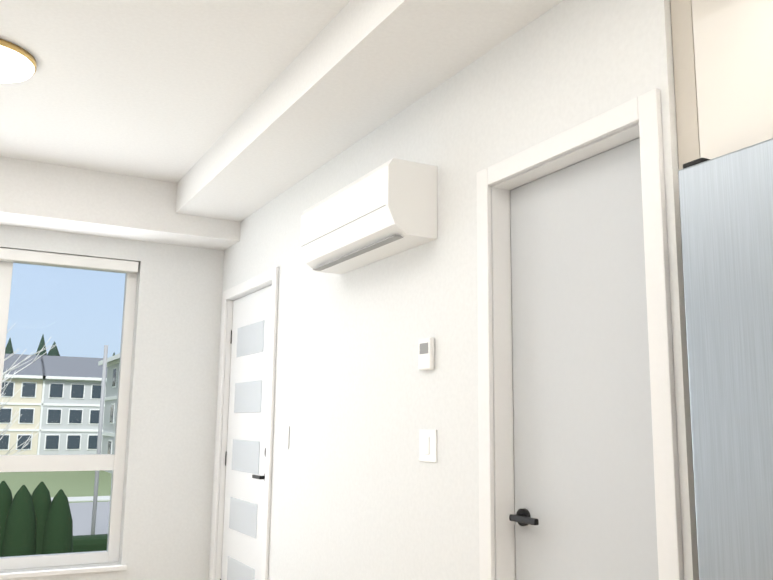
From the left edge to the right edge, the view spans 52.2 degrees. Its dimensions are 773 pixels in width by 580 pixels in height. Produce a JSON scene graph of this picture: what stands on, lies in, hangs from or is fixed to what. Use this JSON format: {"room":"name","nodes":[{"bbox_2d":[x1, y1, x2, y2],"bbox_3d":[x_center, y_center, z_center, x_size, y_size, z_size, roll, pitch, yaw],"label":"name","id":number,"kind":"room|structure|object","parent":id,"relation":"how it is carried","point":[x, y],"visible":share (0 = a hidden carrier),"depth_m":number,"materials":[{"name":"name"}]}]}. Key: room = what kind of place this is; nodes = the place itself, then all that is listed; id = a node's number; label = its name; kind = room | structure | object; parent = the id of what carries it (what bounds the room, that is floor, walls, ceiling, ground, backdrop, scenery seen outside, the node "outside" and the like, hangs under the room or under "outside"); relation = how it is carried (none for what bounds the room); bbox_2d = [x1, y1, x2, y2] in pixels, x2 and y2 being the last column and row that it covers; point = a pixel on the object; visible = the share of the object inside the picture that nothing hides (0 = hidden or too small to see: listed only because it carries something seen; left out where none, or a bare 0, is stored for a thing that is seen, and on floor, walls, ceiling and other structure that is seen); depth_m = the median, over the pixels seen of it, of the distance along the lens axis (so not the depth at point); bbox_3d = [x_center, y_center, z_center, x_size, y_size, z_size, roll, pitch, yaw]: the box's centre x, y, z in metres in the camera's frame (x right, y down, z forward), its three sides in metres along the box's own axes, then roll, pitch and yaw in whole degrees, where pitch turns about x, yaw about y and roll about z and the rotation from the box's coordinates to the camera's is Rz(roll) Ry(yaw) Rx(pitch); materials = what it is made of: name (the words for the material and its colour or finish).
{"room":"apartment living room","nodes":[
{"label":"apartment living room","id":0,"kind":"room"},
{"bbox_2d":[0,225,223,579],"bbox_3d":[-2.626,0.650,4.699,3.530,2.800,0.220,6,-11,-28],"label":"wall","id":1,"kind":"structure","parent":0,"point":[165,528],"depth_m":5.19,"materials":[{"name":"paint"}]},
{"bbox_2d":[0,248,138,578],"bbox_3d":[-2.610,0.691,4.652,2.180,1.965,0.205,6,-11,-28],"label":"window","id":2,"kind":"structure","parent":1,"relation":"in","point":[114,462],"depth_m":5.00,"materials":[{"name":"white plastic"}]},
{"bbox_2d":[0,0,562,250],"bbox_3d":[0.109,-1.227,1.163,4.706,0.450,9.490,6,-11,-28],"label":"ceiling","id":3,"kind":"structure","parent":0,"point":[209,124],"depth_m":3.55,"materials":[{"name":"paint"}]},
{"bbox_2d":[0,39,36,82],"bbox_3d":[-1.696,-0.963,3.319,0.410,0.053,0.410,6,-11,-28],"label":"flush ceiling light","id":4,"kind":"object","parent":3,"relation":"attached to","point":[18,63],"visible":1,"depth_m":3.31,"materials":[{"name":"white glass"}]},
{"bbox_2d":[209,0,698,579],"bbox_3d":[-0.148,0.508,3.677,0.150,2.800,3.950,6,-11,-28],"label":"wall","id":5,"kind":"structure","parent":0,"point":[359,490],"depth_m":3.04,"materials":[{"name":"paint"}]},
{"bbox_2d":[210,267,278,579],"bbox_3d":[-0.846,1.010,4.797,0.103,2.165,1.030,6,-11,-28],"label":"entry door","id":6,"kind":"structure","parent":5,"relation":"in","point":[248,343],"depth_m":4.87,"materials":[{"name":"paint"}]},
{"bbox_2d":[300,158,436,273],"bbox_3d":[-0.104,-0.285,3.352,0.215,0.289,0.860,6,-11,-28],"label":"mini-split air conditioner","id":7,"kind":"object","parent":5,"relation":"attached to","point":[386,209],"visible":1,"depth_m":3.10,"materials":[{"name":"white plastic"}]},
{"bbox_2d":[418,337,433,369],"bbox_3d":[0.150,0.241,2.979,0.022,0.120,0.090,6,-11,-28],"label":"thermostat","id":8,"kind":"object","parent":5,"relation":"attached to","point":[426,354],"visible":0.98,"depth_m":2.96,"materials":[{"name":"white plastic"}]},
{"bbox_2d":[477,88,683,579],"bbox_3d":[0.557,0.601,2.274,0.133,2.165,0.820,6,-11,-28],"label":"door","id":9,"kind":"structure","parent":5,"relation":"in","point":[593,478],"depth_m":2.35,"materials":[{"name":"paint"}]},
{"bbox_3d":[0.334,1.489,0.863,5.306,0.060,9.520,6,-11,-28],"label":"floor","id":10,"kind":"structure","parent":0,"visible":0},
{"bbox_2d":[670,0,772,169],"bbox_3d":[1.319,0.275,1.593,0.704,2.596,1.124,6,-11,-28],"label":"tall cabinet","id":11,"kind":"object","parent":10,"relation":"on","point":[723,63],"visible":0.17,"depth_m":1.93,"materials":[{"name":"white paint"}]},
{"bbox_2d":[678,138,772,579],"bbox_3d":[1.234,0.601,1.476,0.868,1.913,1.000,6,-11,-28],"label":"refrigerator","id":12,"kind":"object","parent":10,"relation":"on","point":[726,208],"visible":1,"depth_m":1.72,"materials":[{"name":"grey metal"}]},
{"bbox_3d":[-1.858,-0.169,-0.211,0.150,2.800,9.270,6,-11,-28],"label":"wall","id":13,"kind":"structure","parent":0,"visible":0},
{"bbox_2d":[283,426,289,448],"bbox_3d":[-0.532,0.780,4.177,0.008,0.118,0.075,6,-11,-28],"label":"light switch","id":14,"kind":"object","parent":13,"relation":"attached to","point":[286,428],"depth_m":4.17,"materials":[{"name":"white plastic"}]},
{"bbox_2d":[419,429,436,462],"bbox_3d":[0.152,0.577,2.926,0.008,0.118,0.120,6,-11,-28],"label":"light switch","id":15,"kind":"object","parent":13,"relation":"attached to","point":[427,445],"depth_m":2.92,"materials":[{"name":"white plastic"}]},
{"label":"outside","id":16,"kind":"structure","parent":0,"visible":0},
{"bbox_2d":[0,323,119,556],"bbox_3d":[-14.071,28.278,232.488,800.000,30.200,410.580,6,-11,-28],"label":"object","id":17,"kind":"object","parent":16,"point":[72,400],"depth_m":66.06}
]}

